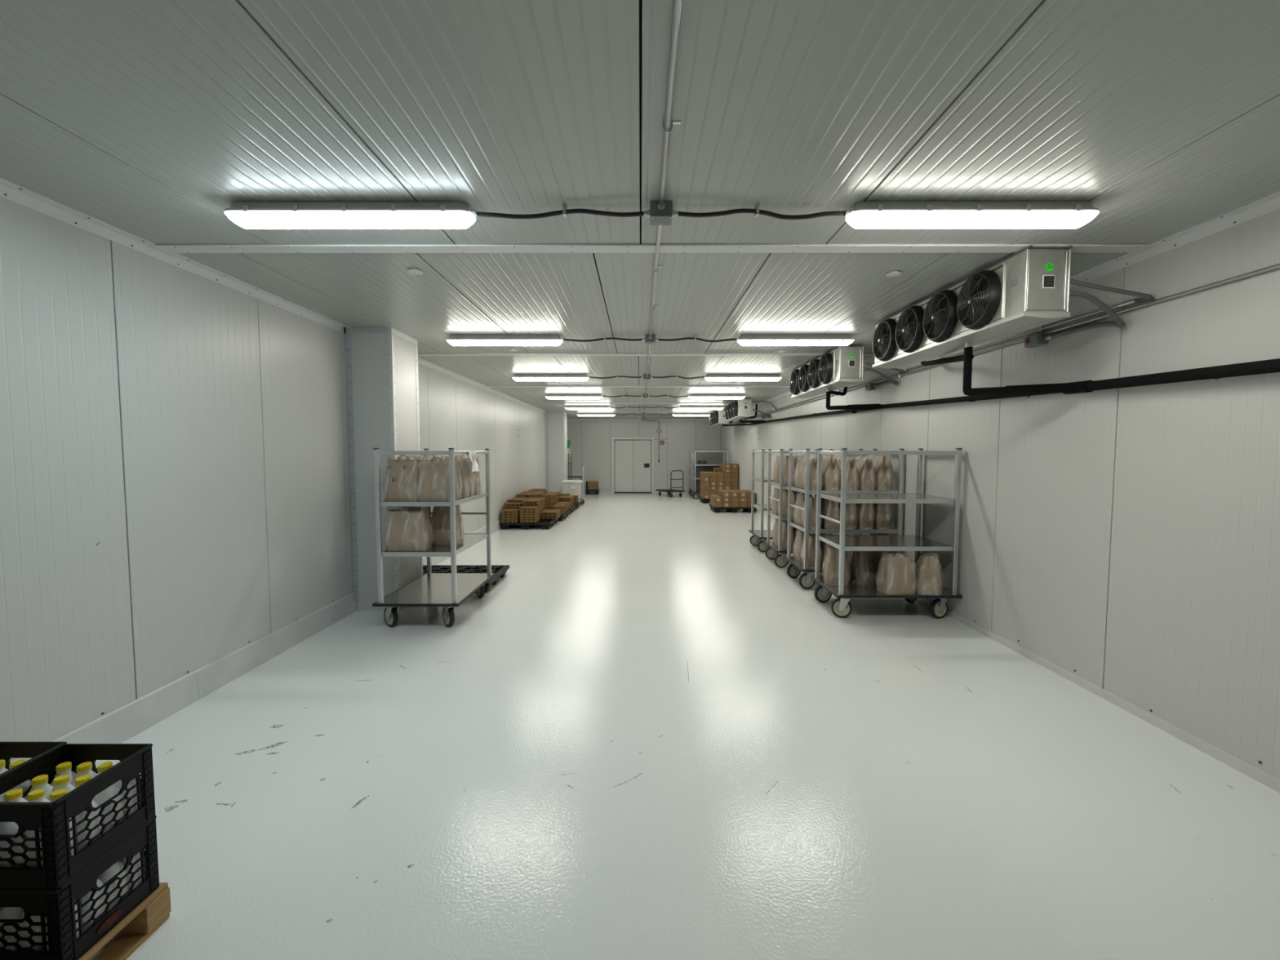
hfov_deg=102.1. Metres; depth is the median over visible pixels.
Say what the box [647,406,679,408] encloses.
power cable
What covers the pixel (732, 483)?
carton
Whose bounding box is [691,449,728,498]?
cart
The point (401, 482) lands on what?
sack
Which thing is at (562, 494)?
tray
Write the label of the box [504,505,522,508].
tray
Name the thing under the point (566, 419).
trim
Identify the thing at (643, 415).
conduit
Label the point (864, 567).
sack
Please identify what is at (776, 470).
sack
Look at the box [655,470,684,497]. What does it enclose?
truck
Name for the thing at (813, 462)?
sack
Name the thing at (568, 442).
tub
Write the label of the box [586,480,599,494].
crate
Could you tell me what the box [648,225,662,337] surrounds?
conduit
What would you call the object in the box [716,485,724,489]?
carton
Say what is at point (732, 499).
carton
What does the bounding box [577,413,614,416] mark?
light fixture
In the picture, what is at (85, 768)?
bottle
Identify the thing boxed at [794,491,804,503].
sack
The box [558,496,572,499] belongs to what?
tray
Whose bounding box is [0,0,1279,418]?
ceiling
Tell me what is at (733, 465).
carton
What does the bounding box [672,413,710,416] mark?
light fixture
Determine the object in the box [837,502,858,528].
sack
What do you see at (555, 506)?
tray
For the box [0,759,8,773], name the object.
bottle
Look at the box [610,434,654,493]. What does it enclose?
door
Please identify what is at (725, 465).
carton
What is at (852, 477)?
sack
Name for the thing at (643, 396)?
junction box
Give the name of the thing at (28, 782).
bottle
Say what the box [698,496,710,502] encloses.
pallet
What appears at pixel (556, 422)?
column
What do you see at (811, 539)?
sack
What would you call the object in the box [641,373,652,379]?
junction box
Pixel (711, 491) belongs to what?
carton
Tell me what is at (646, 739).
floor
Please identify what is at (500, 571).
pallet
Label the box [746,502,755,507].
carton
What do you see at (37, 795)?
bottle
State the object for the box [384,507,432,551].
sack
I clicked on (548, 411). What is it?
trim
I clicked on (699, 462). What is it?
packet
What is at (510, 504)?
tray
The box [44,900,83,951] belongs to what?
bottle
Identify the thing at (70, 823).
bottle
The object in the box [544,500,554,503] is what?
tray
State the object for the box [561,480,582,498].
tote
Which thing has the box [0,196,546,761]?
wall
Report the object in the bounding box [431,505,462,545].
sack
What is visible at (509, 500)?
tray
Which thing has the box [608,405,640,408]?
power cable
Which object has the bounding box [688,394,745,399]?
light fixture
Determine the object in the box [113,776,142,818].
bottle
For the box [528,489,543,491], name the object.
tray
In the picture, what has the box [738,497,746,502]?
carton
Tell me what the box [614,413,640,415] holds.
power cable
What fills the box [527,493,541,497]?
tray
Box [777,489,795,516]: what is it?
sack
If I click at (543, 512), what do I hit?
tray
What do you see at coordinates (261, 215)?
light fixture
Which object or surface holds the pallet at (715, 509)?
on the floor
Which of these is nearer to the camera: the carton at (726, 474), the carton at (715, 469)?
the carton at (726, 474)
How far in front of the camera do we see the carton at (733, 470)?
16.79 m
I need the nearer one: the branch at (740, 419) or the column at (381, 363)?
the column at (381, 363)
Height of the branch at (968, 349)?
0.406 m
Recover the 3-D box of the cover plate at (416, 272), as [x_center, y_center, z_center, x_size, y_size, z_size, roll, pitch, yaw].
[-1.585,-1.472,3.655,0.101,0.014,0.101,0,3,0]
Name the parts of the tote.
lid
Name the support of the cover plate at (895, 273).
attached to the ceiling
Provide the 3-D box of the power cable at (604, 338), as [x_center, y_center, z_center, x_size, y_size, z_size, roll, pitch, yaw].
[-0.431,-1.560,5.721,0.916,0.070,0.038,0,3,0]
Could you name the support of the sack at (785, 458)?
on the cart at (772, 552)
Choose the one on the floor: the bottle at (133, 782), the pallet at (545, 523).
the pallet at (545, 523)
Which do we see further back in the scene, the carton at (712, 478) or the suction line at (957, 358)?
the carton at (712, 478)
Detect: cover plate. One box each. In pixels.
[407,269,422,275]
[885,271,901,276]
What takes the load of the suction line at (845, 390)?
attached to the ceiling
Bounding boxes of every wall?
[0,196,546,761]
[566,420,720,491]
[720,208,1279,779]
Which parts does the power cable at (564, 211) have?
cord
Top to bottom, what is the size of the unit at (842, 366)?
0.439 m
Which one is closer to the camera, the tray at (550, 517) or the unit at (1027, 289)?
the unit at (1027, 289)
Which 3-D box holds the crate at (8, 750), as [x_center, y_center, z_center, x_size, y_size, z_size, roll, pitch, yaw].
[-2.212,1.078,1.703,0.323,0.264,0.323,0,3,0]
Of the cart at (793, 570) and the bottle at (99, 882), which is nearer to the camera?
the bottle at (99, 882)
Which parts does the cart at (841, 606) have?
post, rail, rail, post, shelf, shelf, rail, post, post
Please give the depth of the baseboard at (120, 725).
3.54 m
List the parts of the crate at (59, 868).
panel, panel, panel, panel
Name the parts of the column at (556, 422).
corner trim, head trim, corner trim, panel, corner trim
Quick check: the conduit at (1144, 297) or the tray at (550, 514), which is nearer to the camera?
the conduit at (1144, 297)
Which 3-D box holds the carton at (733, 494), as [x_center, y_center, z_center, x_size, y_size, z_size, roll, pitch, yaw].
[2.615,0.397,14.401,0.220,0.141,0.300,0,3,0]
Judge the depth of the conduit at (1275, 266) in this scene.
3.37 m
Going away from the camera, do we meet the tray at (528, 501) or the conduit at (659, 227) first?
the conduit at (659, 227)
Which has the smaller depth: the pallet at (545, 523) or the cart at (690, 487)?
the pallet at (545, 523)
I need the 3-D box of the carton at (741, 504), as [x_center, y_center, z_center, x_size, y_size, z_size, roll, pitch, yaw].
[2.844,0.680,14.418,0.220,0.141,0.299,0,3,0]
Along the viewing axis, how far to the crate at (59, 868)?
1.64 m
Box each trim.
[0,177,351,333]
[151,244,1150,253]
[417,353,874,355]
[417,356,547,413]
[487,386,789,387]
[528,403,756,404]
[547,411,714,412]
[566,418,709,420]
[751,191,1279,408]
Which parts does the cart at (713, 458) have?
post, post, rail, post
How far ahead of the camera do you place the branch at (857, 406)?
6.77 m
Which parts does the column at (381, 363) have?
corner trim, head trim, trim, corner trim, head trim, panel, corner trim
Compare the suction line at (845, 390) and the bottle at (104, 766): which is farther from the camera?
the suction line at (845, 390)
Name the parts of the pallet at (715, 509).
deck frame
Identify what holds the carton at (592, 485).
in the crate at (588, 491)
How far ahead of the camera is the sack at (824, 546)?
6.39 m
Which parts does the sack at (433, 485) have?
carry handle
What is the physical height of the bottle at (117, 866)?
0.206 m
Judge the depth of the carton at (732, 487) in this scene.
16.81 m
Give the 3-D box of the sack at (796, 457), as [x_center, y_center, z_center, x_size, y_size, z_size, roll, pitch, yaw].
[2.372,-0.165,7.585,0.243,0.433,0.321,0,3,-2]
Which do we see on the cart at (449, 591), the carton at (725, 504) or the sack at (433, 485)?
the sack at (433, 485)
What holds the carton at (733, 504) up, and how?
on the pallet at (715, 509)
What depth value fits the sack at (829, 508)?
6.33 m
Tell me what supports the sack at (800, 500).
on the cart at (793, 570)
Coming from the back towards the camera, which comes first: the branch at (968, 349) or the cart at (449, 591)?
the cart at (449, 591)
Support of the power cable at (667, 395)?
attached to the ceiling
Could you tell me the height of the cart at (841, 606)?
1.728 m
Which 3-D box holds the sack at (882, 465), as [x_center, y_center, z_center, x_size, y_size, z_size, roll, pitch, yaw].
[2.996,-0.105,6.434,0.235,0.443,0.336,0,3,0]
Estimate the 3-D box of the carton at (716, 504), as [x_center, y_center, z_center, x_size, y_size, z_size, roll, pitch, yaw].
[2.157,0.680,14.423,0.220,0.141,0.299,0,3,0]
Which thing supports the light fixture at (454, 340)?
attached to the ceiling
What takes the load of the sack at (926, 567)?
on the cart at (841, 606)
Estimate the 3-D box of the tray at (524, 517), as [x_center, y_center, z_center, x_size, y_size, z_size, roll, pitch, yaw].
[-2.428,0.840,11.343,0.355,0.056,0.268,0,3,0]
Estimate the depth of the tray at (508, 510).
11.21 m
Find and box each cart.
[372,448,495,626]
[688,449,722,495]
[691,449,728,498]
[748,448,832,551]
[764,448,862,567]
[783,448,904,589]
[810,448,962,618]
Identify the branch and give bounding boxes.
[739,417,764,422]
[826,388,881,409]
[962,342,1075,395]
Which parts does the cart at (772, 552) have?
post, rail, post, post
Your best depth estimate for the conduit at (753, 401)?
12.36 m
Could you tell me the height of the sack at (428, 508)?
0.408 m
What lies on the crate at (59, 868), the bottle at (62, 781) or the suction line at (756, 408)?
the bottle at (62, 781)
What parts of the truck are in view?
handle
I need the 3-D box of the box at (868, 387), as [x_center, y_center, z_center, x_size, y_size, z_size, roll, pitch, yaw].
[3.164,-1.283,7.120,0.090,0.090,0.150,0,3,0]
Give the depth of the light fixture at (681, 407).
14.57 m
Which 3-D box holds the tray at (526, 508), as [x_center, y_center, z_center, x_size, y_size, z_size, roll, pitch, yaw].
[-2.427,0.614,11.331,0.355,0.056,0.268,0,3,1]
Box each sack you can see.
[384,454,419,501]
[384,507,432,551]
[402,506,431,528]
[405,455,425,462]
[417,457,455,501]
[418,454,439,461]
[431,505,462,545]
[432,455,462,499]
[444,455,475,495]
[445,456,469,497]
[455,454,481,493]
[772,488,786,514]
[772,518,786,545]
[773,455,779,482]
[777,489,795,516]
[777,520,795,550]
[778,455,795,484]
[792,527,802,545]
[793,493,812,524]
[793,529,810,562]
[794,456,805,483]
[794,457,810,488]
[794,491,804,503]
[800,533,823,568]
[801,497,822,528]
[802,458,823,490]
[820,497,839,528]
[820,534,832,567]
[821,454,840,490]
[822,545,850,586]
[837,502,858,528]
[837,534,853,568]
[838,455,860,490]
[849,551,884,585]
[854,456,877,490]
[855,503,875,528]
[870,533,893,554]
[871,503,893,528]
[872,456,893,489]
[876,551,915,595]
[913,552,943,595]
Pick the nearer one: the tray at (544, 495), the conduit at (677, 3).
the conduit at (677, 3)
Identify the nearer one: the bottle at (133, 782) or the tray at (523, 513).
the bottle at (133, 782)
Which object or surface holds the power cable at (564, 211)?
attached to the ceiling
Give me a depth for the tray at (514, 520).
11.21 m
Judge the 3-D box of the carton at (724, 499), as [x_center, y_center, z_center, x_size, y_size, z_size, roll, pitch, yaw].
[2.386,0.538,14.413,0.220,0.141,0.300,0,3,0]
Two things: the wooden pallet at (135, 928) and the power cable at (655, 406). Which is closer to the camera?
the wooden pallet at (135, 928)
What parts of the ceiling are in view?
panel, panel, panel, panel, panel, panel, panel, panel, panel, panel, panel, panel, panel, panel, panel, panel, panel, panel, panel, panel, panel, panel, panel, panel, panel, panel, panel, panel, panel, panel, panel, panel, panel, panel, panel, panel, panel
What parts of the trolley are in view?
handle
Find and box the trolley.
[577,466,585,505]
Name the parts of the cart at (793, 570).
post, rail, rail, post, rail, shelf, shelf, post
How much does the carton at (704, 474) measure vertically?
0.141 m
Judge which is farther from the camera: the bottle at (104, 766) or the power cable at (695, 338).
the power cable at (695, 338)
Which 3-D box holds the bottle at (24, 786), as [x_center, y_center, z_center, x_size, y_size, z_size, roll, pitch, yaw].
[-2.104,1.093,1.742,0.069,0.206,0.068,0,3,-1]
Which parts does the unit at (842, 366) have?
fan panel, hang rail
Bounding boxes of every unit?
[709,409,728,426]
[724,398,752,421]
[789,344,864,399]
[872,244,1072,368]
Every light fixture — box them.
[224,200,475,229]
[446,334,562,346]
[512,373,588,381]
[545,394,602,399]
[564,405,609,409]
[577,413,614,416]
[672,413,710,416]
[678,405,724,409]
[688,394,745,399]
[705,373,781,381]
[737,334,853,346]
[845,200,1099,228]
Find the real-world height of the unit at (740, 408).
0.439 m
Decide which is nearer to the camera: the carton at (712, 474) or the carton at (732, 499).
the carton at (732, 499)
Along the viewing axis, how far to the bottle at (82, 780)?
1.72 m
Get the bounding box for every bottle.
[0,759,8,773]
[0,782,29,802]
[0,822,18,866]
[0,906,23,951]
[4,788,27,802]
[8,759,26,782]
[13,828,40,866]
[19,911,46,951]
[24,775,53,786]
[25,774,53,800]
[26,788,50,802]
[39,817,78,866]
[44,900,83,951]
[47,774,75,801]
[49,788,67,802]
[50,761,76,787]
[71,761,97,786]
[71,800,101,851]
[74,774,91,788]
[80,878,106,933]
[92,784,124,833]
[96,761,112,775]
[97,860,128,911]
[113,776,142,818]
[119,849,146,893]
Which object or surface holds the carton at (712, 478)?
on the carton at (712, 483)
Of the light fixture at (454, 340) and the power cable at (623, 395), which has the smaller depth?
the light fixture at (454, 340)
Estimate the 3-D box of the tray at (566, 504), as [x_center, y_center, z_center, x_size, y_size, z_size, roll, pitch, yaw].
[-1.999,0.631,13.045,0.268,0.056,0.355,0,3,1]
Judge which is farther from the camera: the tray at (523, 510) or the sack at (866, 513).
the tray at (523, 510)
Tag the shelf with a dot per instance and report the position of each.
(567, 476)
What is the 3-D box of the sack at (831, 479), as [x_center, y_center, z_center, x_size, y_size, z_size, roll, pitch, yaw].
[2.357,-0.109,6.431,0.240,0.451,0.351,0,3,1]
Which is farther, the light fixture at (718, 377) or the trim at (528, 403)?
the trim at (528, 403)
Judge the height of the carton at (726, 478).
0.141 m
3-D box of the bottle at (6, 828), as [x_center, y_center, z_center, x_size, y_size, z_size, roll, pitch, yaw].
[-1.929,1.102,1.586,0.069,0.206,0.068,0,3,-1]
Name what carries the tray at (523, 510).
on the tray at (523, 513)
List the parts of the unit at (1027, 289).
fan panel, hang rail, name plate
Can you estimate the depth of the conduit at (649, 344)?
6.84 m
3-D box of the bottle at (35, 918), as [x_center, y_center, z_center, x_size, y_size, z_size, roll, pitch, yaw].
[-1.857,1.366,1.600,0.069,0.206,0.068,0,3,2]
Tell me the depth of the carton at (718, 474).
16.79 m
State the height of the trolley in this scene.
1.200 m
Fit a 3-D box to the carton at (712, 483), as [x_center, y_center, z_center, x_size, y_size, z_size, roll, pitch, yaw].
[2.390,0.110,16.964,0.220,0.141,0.300,0,3,0]
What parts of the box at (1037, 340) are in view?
lid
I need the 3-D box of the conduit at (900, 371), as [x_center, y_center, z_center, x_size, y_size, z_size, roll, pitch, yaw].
[2.946,-1.357,6.251,0.513,0.135,0.160,0,3,0]
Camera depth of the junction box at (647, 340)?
5.67 m
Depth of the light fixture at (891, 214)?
2.63 m
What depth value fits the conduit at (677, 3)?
1.79 m
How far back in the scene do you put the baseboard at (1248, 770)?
3.32 m
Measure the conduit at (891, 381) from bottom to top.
0.197 m
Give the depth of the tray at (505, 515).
11.20 m
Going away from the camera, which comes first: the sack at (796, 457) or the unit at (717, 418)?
the sack at (796, 457)
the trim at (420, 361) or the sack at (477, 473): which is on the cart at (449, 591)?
the sack at (477, 473)
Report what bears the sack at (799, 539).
on the cart at (793, 570)
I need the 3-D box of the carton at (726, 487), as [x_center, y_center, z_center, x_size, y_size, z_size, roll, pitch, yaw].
[2.845,0.253,16.961,0.220,0.141,0.300,0,3,0]
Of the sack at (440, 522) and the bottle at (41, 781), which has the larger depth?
the sack at (440, 522)
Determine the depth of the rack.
18.69 m
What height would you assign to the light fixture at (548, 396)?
0.107 m
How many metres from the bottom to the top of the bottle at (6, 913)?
0.206 m
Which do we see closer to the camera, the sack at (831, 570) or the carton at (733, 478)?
the sack at (831, 570)
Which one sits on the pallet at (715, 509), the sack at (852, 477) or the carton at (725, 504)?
the carton at (725, 504)
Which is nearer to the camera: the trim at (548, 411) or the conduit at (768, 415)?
the conduit at (768, 415)
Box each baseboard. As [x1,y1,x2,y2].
[9,592,356,766]
[422,519,502,564]
[584,491,688,493]
[754,509,1279,793]
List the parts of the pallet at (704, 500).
deck frame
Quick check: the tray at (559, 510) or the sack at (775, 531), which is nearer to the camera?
the sack at (775, 531)
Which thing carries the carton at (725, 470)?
on the carton at (726, 474)
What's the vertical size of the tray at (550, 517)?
0.056 m
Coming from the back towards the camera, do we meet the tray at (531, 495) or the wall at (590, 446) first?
the wall at (590, 446)
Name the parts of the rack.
post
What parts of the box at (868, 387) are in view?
lid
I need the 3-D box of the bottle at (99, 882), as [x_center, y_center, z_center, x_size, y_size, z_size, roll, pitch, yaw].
[-1.785,1.362,1.672,0.069,0.206,0.068,0,3,-1]
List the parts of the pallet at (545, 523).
deck frame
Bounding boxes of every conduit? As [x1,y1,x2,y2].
[643,415,659,459]
[644,379,648,395]
[646,343,653,375]
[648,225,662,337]
[659,0,682,203]
[732,263,1279,424]
[742,297,1137,420]
[752,400,777,410]
[752,408,771,417]
[864,361,906,373]
[864,367,897,386]
[1044,290,1125,340]
[1070,279,1152,303]
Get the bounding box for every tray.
[501,508,519,512]
[501,511,519,515]
[501,514,519,517]
[501,516,519,519]
[501,519,519,523]
[504,502,522,506]
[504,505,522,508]
[506,498,525,502]
[515,493,529,497]
[519,509,537,512]
[519,511,537,515]
[519,514,537,517]
[520,506,538,510]
[520,516,538,519]
[520,519,538,523]
[521,499,540,503]
[522,502,540,506]
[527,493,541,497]
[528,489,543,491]
[539,495,553,499]
[540,493,553,497]
[541,511,559,514]
[541,513,559,516]
[541,515,559,519]
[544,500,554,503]
[544,509,560,513]
[551,504,565,508]
[555,502,567,506]
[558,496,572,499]
[558,498,572,501]
[560,493,569,495]
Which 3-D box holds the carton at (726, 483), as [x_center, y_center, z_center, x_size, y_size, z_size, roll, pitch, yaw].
[2.848,0.111,16.959,0.220,0.141,0.299,0,3,0]
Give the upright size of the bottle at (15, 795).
0.206 m
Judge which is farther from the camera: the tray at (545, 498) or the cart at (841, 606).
the tray at (545, 498)
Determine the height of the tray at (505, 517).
0.056 m
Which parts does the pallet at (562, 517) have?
deck frame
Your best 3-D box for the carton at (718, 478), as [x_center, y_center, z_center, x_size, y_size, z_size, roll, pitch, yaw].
[2.619,-0.031,16.951,0.220,0.141,0.299,0,3,0]
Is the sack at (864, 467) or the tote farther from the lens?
the tote
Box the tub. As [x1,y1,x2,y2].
[567,440,570,448]
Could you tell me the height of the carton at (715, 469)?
0.141 m
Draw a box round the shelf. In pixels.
[567,475,582,477]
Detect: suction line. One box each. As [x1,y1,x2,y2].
[746,399,757,417]
[830,386,847,395]
[920,354,973,365]
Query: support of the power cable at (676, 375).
attached to the ceiling
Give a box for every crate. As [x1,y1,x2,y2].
[0,742,66,795]
[0,743,155,888]
[0,815,159,959]
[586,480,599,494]
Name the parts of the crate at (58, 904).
panel, panel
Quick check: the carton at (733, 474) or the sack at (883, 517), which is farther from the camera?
the carton at (733, 474)
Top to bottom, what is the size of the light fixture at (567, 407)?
0.107 m
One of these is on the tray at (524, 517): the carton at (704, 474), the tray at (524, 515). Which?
the tray at (524, 515)
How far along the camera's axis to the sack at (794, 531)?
7.66 m
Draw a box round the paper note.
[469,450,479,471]
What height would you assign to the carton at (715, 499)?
0.141 m
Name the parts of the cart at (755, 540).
post, rail, post, shelf, shelf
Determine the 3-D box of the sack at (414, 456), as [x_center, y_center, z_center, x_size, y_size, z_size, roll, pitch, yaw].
[-2.275,-0.029,5.171,0.342,0.432,0.216,0,3,0]
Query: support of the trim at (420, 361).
attached to the wall at (174, 481)
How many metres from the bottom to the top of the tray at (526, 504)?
0.056 m
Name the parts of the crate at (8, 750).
panel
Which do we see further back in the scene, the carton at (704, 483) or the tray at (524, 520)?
the carton at (704, 483)
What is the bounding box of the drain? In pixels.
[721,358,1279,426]
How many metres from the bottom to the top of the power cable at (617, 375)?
0.070 m
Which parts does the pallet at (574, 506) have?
deck frame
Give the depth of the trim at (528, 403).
13.82 m
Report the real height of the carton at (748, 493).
0.141 m
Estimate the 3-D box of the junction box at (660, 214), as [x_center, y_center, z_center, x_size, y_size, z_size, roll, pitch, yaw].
[0.108,-1.382,2.683,0.152,0.085,0.152,-3,5,-45]
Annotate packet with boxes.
[697,460,702,464]
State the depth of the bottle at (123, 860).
1.80 m
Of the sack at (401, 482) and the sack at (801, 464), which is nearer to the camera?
the sack at (401, 482)
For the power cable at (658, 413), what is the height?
0.073 m
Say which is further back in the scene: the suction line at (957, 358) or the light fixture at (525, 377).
the light fixture at (525, 377)
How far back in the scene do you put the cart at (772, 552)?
7.54 m
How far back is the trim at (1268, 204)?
3.04 m
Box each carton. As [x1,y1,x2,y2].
[587,480,598,489]
[702,472,710,476]
[702,476,710,481]
[702,480,710,485]
[702,485,709,489]
[702,489,709,494]
[702,493,710,498]
[709,476,716,481]
[709,480,716,485]
[709,485,716,489]
[709,489,716,494]
[710,472,716,476]
[712,496,722,502]
[712,501,722,507]
[713,467,720,471]
[716,472,724,476]
[716,476,724,481]
[716,481,724,485]
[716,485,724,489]
[720,491,730,497]
[720,496,730,502]
[721,502,730,507]
[723,463,731,468]
[723,468,731,472]
[724,472,731,476]
[724,476,731,481]
[724,481,730,485]
[724,485,730,489]
[729,491,738,497]
[730,463,737,468]
[730,476,737,481]
[730,481,737,485]
[730,485,737,489]
[730,497,738,502]
[730,502,738,507]
[731,468,737,472]
[731,472,737,476]
[737,491,746,497]
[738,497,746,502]
[738,502,746,507]
[746,491,755,497]
[746,497,755,502]
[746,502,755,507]
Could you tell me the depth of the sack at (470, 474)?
5.53 m
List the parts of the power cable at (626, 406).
cord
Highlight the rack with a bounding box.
[567,453,582,479]
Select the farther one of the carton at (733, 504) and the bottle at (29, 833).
the carton at (733, 504)
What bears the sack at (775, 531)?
on the cart at (772, 552)
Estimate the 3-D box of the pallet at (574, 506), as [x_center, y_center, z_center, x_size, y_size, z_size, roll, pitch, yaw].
[-2.433,0.823,14.422,1.180,0.140,1.180,0,3,0]
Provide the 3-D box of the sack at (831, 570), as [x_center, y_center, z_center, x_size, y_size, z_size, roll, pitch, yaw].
[2.149,0.910,5.657,0.292,0.416,0.357,1,3,18]
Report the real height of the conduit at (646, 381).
0.039 m
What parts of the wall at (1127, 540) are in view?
wall panel, wall panel, wall panel, wall panel, wall panel, wall panel, wall panel, wall panel, wall panel, wall panel, wall panel, wall panel, wall panel, wall panel, wall panel, wall panel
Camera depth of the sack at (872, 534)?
6.44 m
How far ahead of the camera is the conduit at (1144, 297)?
3.21 m
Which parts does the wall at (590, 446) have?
wall panel, wall panel, wall panel, wall panel, wall panel, wall panel, wall panel, wall panel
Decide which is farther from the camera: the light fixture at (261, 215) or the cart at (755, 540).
the cart at (755, 540)
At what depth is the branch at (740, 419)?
12.85 m
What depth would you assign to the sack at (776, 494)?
7.86 m
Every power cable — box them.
[470,203,644,218]
[560,335,641,342]
[587,374,641,378]
[601,394,641,397]
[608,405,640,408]
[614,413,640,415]
[646,413,672,415]
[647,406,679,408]
[648,394,688,397]
[652,374,706,378]
[657,335,740,342]
[677,203,851,219]
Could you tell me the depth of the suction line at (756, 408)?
12.84 m
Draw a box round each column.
[343,327,422,610]
[546,412,567,493]
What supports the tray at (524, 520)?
on the pallet at (545, 523)
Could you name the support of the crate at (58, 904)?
on the wooden pallet at (135, 928)
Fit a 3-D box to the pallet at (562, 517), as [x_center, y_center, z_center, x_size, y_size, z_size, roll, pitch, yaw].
[-2.434,0.898,13.084,1.180,0.140,1.180,0,3,0]
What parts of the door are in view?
latch plate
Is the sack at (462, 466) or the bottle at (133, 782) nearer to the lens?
the bottle at (133, 782)
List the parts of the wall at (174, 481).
wall panel, wall panel, wall panel, wall panel, wall panel, wall panel, wall panel, wall panel, wall panel, wall panel, wall panel, wall panel, wall panel, wall panel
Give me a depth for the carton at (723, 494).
14.26 m
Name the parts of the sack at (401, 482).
carry handle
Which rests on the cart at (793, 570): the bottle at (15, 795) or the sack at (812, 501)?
the sack at (812, 501)
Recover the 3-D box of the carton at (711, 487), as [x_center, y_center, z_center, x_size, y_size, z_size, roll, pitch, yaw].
[2.388,0.253,16.963,0.220,0.141,0.300,0,3,0]
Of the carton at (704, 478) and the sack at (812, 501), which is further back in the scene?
the carton at (704, 478)
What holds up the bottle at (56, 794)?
on the crate at (59, 868)
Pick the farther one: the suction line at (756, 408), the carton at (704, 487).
the carton at (704, 487)
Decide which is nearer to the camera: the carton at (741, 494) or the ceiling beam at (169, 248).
the ceiling beam at (169, 248)
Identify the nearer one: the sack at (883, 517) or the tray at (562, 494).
the sack at (883, 517)
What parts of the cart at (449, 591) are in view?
post, rail, post, shelf, shelf, post, rail, rail, post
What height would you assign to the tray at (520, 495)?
0.056 m
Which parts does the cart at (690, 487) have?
post, post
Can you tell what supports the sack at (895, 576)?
on the cart at (841, 606)
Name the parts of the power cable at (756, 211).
cord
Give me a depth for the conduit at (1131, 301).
4.32 m
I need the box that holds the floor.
[88,493,1279,959]
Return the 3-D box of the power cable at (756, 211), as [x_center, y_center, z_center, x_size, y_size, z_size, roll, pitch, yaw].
[0.651,-1.388,2.685,0.917,0.073,0.038,0,3,0]
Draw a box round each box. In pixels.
[641,334,657,343]
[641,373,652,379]
[641,394,648,398]
[643,200,678,225]
[865,382,875,391]
[1024,333,1048,347]
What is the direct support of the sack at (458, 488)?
on the cart at (449, 591)
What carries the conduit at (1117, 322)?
attached to the unit at (1027, 289)
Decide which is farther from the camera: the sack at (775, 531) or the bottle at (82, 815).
the sack at (775, 531)
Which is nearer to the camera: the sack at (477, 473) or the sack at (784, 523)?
the sack at (477, 473)
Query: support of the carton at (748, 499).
on the carton at (748, 504)
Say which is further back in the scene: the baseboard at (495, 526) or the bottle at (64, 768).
the baseboard at (495, 526)
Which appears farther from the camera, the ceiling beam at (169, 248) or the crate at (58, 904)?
the ceiling beam at (169, 248)
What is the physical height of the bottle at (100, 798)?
0.206 m
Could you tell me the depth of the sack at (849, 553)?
6.35 m
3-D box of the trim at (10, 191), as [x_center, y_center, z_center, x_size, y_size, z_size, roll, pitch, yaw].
[-3.017,-1.327,1.492,0.062,0.062,7.720,0,3,0]
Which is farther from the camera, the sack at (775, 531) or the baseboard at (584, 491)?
the baseboard at (584, 491)
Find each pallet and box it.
[78,882,171,959]
[422,564,509,592]
[499,518,558,528]
[557,510,569,520]
[568,504,576,514]
[573,502,581,509]
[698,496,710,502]
[708,503,755,512]
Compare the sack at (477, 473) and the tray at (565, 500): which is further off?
the tray at (565, 500)
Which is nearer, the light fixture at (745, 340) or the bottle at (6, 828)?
the bottle at (6, 828)
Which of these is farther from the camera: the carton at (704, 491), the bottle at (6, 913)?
the carton at (704, 491)
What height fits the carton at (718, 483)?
0.141 m
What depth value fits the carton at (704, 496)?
16.83 m
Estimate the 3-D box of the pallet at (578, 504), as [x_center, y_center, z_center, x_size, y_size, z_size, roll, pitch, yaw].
[-2.271,0.761,15.520,0.920,0.140,0.800,0,3,0]
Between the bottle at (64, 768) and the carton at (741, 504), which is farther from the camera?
the carton at (741, 504)
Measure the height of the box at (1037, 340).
0.090 m
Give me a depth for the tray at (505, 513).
11.22 m
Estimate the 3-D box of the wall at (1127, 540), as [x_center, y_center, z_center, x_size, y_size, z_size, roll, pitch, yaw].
[3.311,-0.357,9.291,0.200,3.072,23.200,0,3,0]
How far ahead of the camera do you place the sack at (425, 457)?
5.50 m
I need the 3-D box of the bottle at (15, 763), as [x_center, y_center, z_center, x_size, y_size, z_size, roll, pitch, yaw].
[-2.175,1.089,1.813,0.069,0.206,0.068,0,3,-2]

